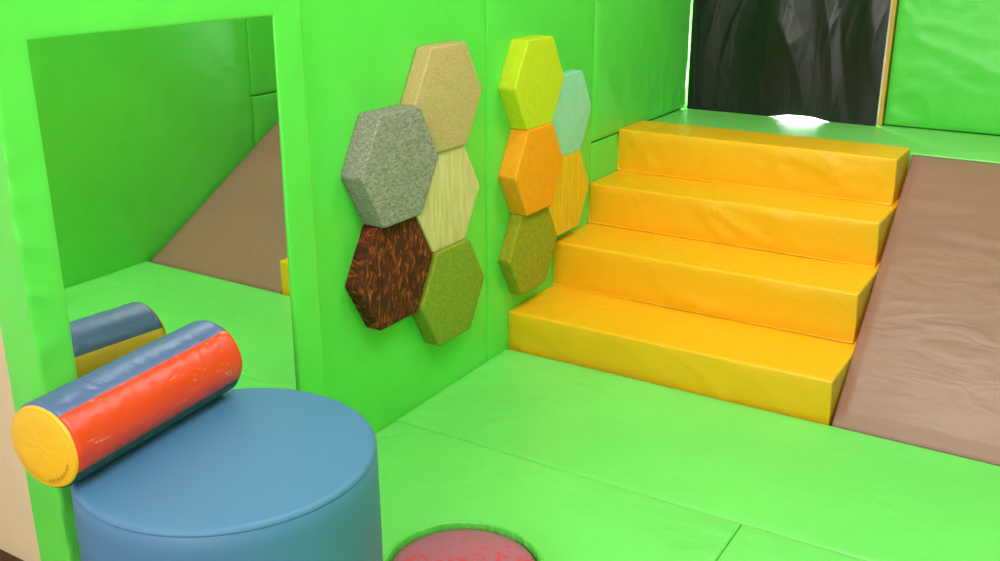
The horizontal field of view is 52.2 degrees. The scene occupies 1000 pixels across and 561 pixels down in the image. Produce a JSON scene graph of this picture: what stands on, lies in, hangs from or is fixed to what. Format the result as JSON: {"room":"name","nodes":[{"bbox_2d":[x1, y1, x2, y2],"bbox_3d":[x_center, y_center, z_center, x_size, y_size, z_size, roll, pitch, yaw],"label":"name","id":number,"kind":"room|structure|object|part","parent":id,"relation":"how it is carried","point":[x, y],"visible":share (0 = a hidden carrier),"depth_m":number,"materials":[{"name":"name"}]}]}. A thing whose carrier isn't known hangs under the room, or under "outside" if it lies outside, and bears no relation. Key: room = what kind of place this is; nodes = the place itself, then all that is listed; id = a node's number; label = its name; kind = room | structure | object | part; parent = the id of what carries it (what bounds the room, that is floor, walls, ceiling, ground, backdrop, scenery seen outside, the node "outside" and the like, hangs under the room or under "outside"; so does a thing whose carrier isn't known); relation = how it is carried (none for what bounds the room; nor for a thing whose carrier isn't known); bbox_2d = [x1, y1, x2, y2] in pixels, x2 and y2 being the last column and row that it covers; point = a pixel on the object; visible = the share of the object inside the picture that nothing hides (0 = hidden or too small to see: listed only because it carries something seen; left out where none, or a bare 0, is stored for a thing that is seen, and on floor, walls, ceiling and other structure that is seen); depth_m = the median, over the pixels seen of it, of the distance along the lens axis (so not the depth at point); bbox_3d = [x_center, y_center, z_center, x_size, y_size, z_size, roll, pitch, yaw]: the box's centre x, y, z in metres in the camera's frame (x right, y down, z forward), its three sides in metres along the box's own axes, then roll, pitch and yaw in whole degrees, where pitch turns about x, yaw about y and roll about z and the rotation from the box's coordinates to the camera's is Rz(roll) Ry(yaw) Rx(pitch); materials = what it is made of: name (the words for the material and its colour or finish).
{"room":"soft play room","nodes":[
{"label":"soft play room","id":0,"kind":"room"},
{"bbox_2d":[0,327,40,560],"bbox_3d":[-0.348,-1.067,3.602,0.745,2.750,3.765,11,22,30],"label":"wall","id":1,"kind":"structure","parent":0,"point":[18,538],"depth_m":2.27,"materials":[{"name":"beige paint"}]},
{"bbox_2d":[0,549,23,560],"bbox_3d":[-1.337,0.679,2.500,0.745,0.175,0.020,11,22,30],"label":"trim","id":2,"kind":"structure","parent":1,"relation":"attached to","point":[4,556],"depth_m":2.35,"materials":[{"name":"brown wood"}]},
{"bbox_2d":[0,0,324,560],"bbox_3d":[-0.754,-0.038,2.388,0.110,1.496,0.852,11,22,30],"label":"mirror","id":3,"kind":"object","parent":1,"relation":"attached to","point":[156,175],"visible":0.66,"depth_m":2.22,"materials":[{"name":"green plastic"}]},
{"bbox_2d":[26,16,297,389],"bbox_3d":[-0.722,0.002,2.377,0.010,1.161,0.664,11,22,29],"label":"mirror glass","id":4,"kind":"object","parent":3,"relation":"attached to","point":[162,144],"depth_m":2.26,"materials":[{"name":"clear mirror"}]},
{"bbox_2d":[301,0,486,433],"bbox_3d":[-0.306,-0.456,3.062,0.064,1.950,0.928,11,22,30],"label":"pad","id":5,"kind":"object","parent":1,"relation":"attached to","point":[359,54],"visible":0.43,"depth_m":2.96,"materials":[{"name":"green plastic"}]},
{"bbox_2d":[345,217,431,330],"bbox_3d":[-0.327,-0.030,3.070,0.054,0.320,0.365,11,22,30],"label":"panel","id":6,"kind":"object","parent":5,"relation":"attached to","point":[386,279],"visible":0.86,"depth_m":3.02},
{"bbox_2d":[340,104,438,227],"bbox_3d":[-0.313,-0.333,2.963,0.080,0.324,0.369,11,22,30],"label":"panel","id":7,"kind":"object","parent":5,"relation":"attached to","point":[389,166],"visible":1,"depth_m":2.90,"materials":[{"name":"grey fabric"}]},
{"bbox_2d":[400,41,481,152],"bbox_3d":[-0.174,-0.565,3.145,0.056,0.320,0.365,11,22,30],"label":"panel","id":8,"kind":"object","parent":5,"relation":"attached to","point":[443,82],"visible":0.8,"depth_m":3.11,"materials":[{"name":"beige fabric"}]},
{"bbox_2d":[415,145,478,252],"bbox_3d":[-0.180,-0.266,3.252,0.044,0.320,0.365,11,22,30],"label":"panel","id":9,"kind":"object","parent":5,"relation":"attached to","point":[444,220],"visible":0.67,"depth_m":3.24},
{"bbox_2d":[412,238,483,345],"bbox_3d":[-0.171,0.035,3.359,0.058,0.320,0.365,11,22,30],"label":"panel","id":10,"kind":"object","parent":5,"relation":"attached to","point":[455,277],"visible":0.94,"depth_m":3.32,"materials":[{"name":"green fabric"}]},
{"bbox_2d":[485,0,594,360],"bbox_3d":[0.144,-0.699,3.760,0.060,1.950,0.798,11,22,30],"label":"pad","id":11,"kind":"object","parent":1,"relation":"attached to","point":[570,23],"visible":0.38,"depth_m":3.65,"materials":[{"name":"green plastic"}]},
{"bbox_2d":[498,207,556,294],"bbox_3d":[0.107,-0.117,3.791,0.052,0.308,0.351,11,22,30],"label":"panel","id":12,"kind":"object","parent":11,"relation":"attached to","point":[529,241],"visible":0.88,"depth_m":3.74,"materials":[{"name":"green fabric"}]},
{"bbox_2d":[498,123,562,215],"bbox_3d":[0.116,-0.406,3.685,0.074,0.308,0.351,11,22,30],"label":"panel","id":13,"kind":"object","parent":11,"relation":"attached to","point":[532,161],"visible":0.98,"depth_m":3.62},
{"bbox_2d":[498,35,563,129],"bbox_3d":[0.115,-0.696,3.585,0.070,0.308,0.351,11,22,30],"label":"panel","id":14,"kind":"object","parent":11,"relation":"attached to","point":[532,77],"visible":1,"depth_m":3.52,"materials":[{"name":"yellow fabric"}]},
{"bbox_2d":[547,150,588,235],"bbox_3d":[0.251,-0.343,3.970,0.044,0.308,0.351,11,22,30],"label":"panel","id":15,"kind":"object","parent":11,"relation":"attached to","point":[565,210],"visible":0.62,"depth_m":3.96,"materials":[{"name":"yellow fabric"}]},
{"bbox_2d":[551,70,590,156],"bbox_3d":[0.251,-0.632,3.869,0.044,0.308,0.351,11,22,30],"label":"panel","id":16,"kind":"object","parent":11,"relation":"attached to","point":[573,108],"visible":0.59,"depth_m":3.86,"materials":[{"name":"teal fabric"}]},
{"bbox_2d":[590,106,686,182],"bbox_3d":[0.635,-0.377,4.725,0.056,0.710,1.085,11,22,30],"label":"pad","id":17,"kind":"object","parent":1,"relation":"attached to","point":[604,151],"visible":0.09,"depth_m":4.29,"materials":[{"name":"green plastic"}]},
{"bbox_2d":[591,0,692,141],"bbox_3d":[0.627,-1.293,4.381,0.067,1.235,1.035,11,22,30],"label":"pad","id":18,"kind":"object","parent":1,"relation":"attached to","point":[641,60],"visible":0.84,"depth_m":4.39,"materials":[{"name":"green plastic"}]},
{"bbox_2d":[687,0,890,125],"bbox_3d":[1.283,-1.392,4.513,0.887,1.344,0.052,11,22,30],"label":"curtain","id":19,"kind":"object","parent":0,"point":[823,60],"visible":1,"depth_m":4.62,"materials":[{"name":"black fabric"}]},
{"bbox_2d":[792,0,892,122],"bbox_3d":[1.835,-1.331,4.363,2.135,2.750,0.110,11,22,30],"label":"wall","id":20,"kind":"structure","parent":0,"point":[891,0],"depth_m":4.51,"materials":[{"name":"white paint"}]},
{"bbox_2d":[878,0,898,125],"bbox_3d":[1.701,-1.352,4.327,0.016,1.387,0.075,11,22,30],"label":"trim","id":21,"kind":"structure","parent":20,"relation":"attached to","point":[895,4],"depth_m":4.44,"materials":[{"name":"brown wood"}]},
{"bbox_2d":[884,0,999,134],"bbox_3d":[2.178,-1.186,4.075,1.095,1.235,0.071,11,22,30],"label":"pad","id":22,"kind":"object","parent":20,"relation":"attached to","point":[945,69],"visible":1,"depth_m":4.32,"materials":[{"name":"green plastic"}]},
{"bbox_3d":[-0.153,0.845,2.442,3.080,0.100,6.700,11,22,30],"label":"floor","id":23,"kind":"structure","parent":0,"visible":0},
{"bbox_2d":[375,420,740,560],"bbox_3d":[-0.223,0.768,2.423,1.147,0.057,1.439,11,22,30],"label":"floor mat","id":24,"kind":"object","parent":23,"relation":"on","point":[427,478],"visible":0.58,"depth_m":2.78,"materials":[{"name":"green leather"}]},
{"bbox_2d":[71,388,382,560],"bbox_3d":[-0.558,0.570,2.174,0.610,0.484,0.610,11,22,30],"label":"pouf","id":25,"kind":"object","parent":24,"relation":"on","point":[250,474],"visible":0.88,"depth_m":1.97,"materials":[{"name":"blue leather"}]},
{"bbox_2d":[11,320,241,487],"bbox_3d":[-0.755,0.241,2.119,0.177,0.177,0.492,9,21,24],"label":"roller","id":26,"kind":"object","parent":25,"relation":"on","point":[64,435],"visible":1,"depth_m":2.00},
{"bbox_3d":[-0.767,0.179,2.104,0.120,0.049,0.477,9,21,24],"label":"panel","id":27,"kind":"part","parent":26,"relation":"part of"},
{"bbox_3d":[-0.740,0.303,2.134,0.118,0.051,0.477,9,21,24],"label":"panel","id":28,"kind":"part","parent":26,"relation":"part of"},
{"bbox_3d":[-0.695,0.236,2.088,0.046,0.112,0.477,9,21,24],"label":"panel","id":29,"kind":"part","parent":26,"relation":"part of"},
{"bbox_2d":[383,521,543,560],"bbox_3d":[-0.087,0.704,2.402,0.388,0.081,0.387,11,22,30],"label":"tub","id":30,"kind":"object","parent":24,"relation":"on","point":[403,542],"visible":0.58,"depth_m":2.53,"materials":[{"name":"plastic"}]},
{"bbox_2d":[392,529,534,560],"bbox_3d":[-0.087,0.701,2.401,0.357,0.058,0.357,11,22,30],"label":"round cushion","id":31,"kind":"object","parent":30,"relation":"in","point":[459,544],"visible":1,"depth_m":2.47,"materials":[{"name":"leather"}]},
{"bbox_2d":[396,349,999,560],"bbox_3d":[0.705,0.545,3.068,2.018,0.055,0.691,11,22,30],"label":"floor mat","id":32,"kind":"object","parent":23,"relation":"on","point":[857,495],"visible":0.92,"depth_m":3.04,"materials":[{"name":"green leather"}]},
{"bbox_2d":[509,120,909,425],"bbox_3d":[0.837,-0.106,3.907,1.191,0.733,1.164,11,22,30],"label":"stairs","id":33,"kind":"structure","parent":23,"relation":"on","point":[741,267],"depth_m":3.79,"materials":[{"name":"yellow leather"}]},
{"bbox_2d":[717,524,863,560],"bbox_3d":[0.638,0.942,1.925,0.869,0.057,1.439,11,22,30],"label":"floor mat","id":34,"kind":"object","parent":23,"relation":"on","point":[749,543],"visible":1,"depth_m":2.59,"materials":[{"name":"green leather"}]},
{"bbox_2d":[655,108,999,167],"bbox_3d":[1.644,-0.271,4.418,2.001,0.711,0.586,11,22,30],"label":"platform","id":35,"kind":"object","parent":23,"relation":"on","point":[980,147],"visible":0.2,"depth_m":4.38,"materials":[{"name":"green plastic"}]},
{"bbox_2d":[832,155,999,465],"bbox_3d":[1.674,0.074,3.433,0.849,0.705,1.147,11,22,30],"label":"ramp","id":36,"kind":"object","parent":23,"relation":"on","point":[924,369],"visible":0.99,"depth_m":3.41,"materials":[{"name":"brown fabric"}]}
]}

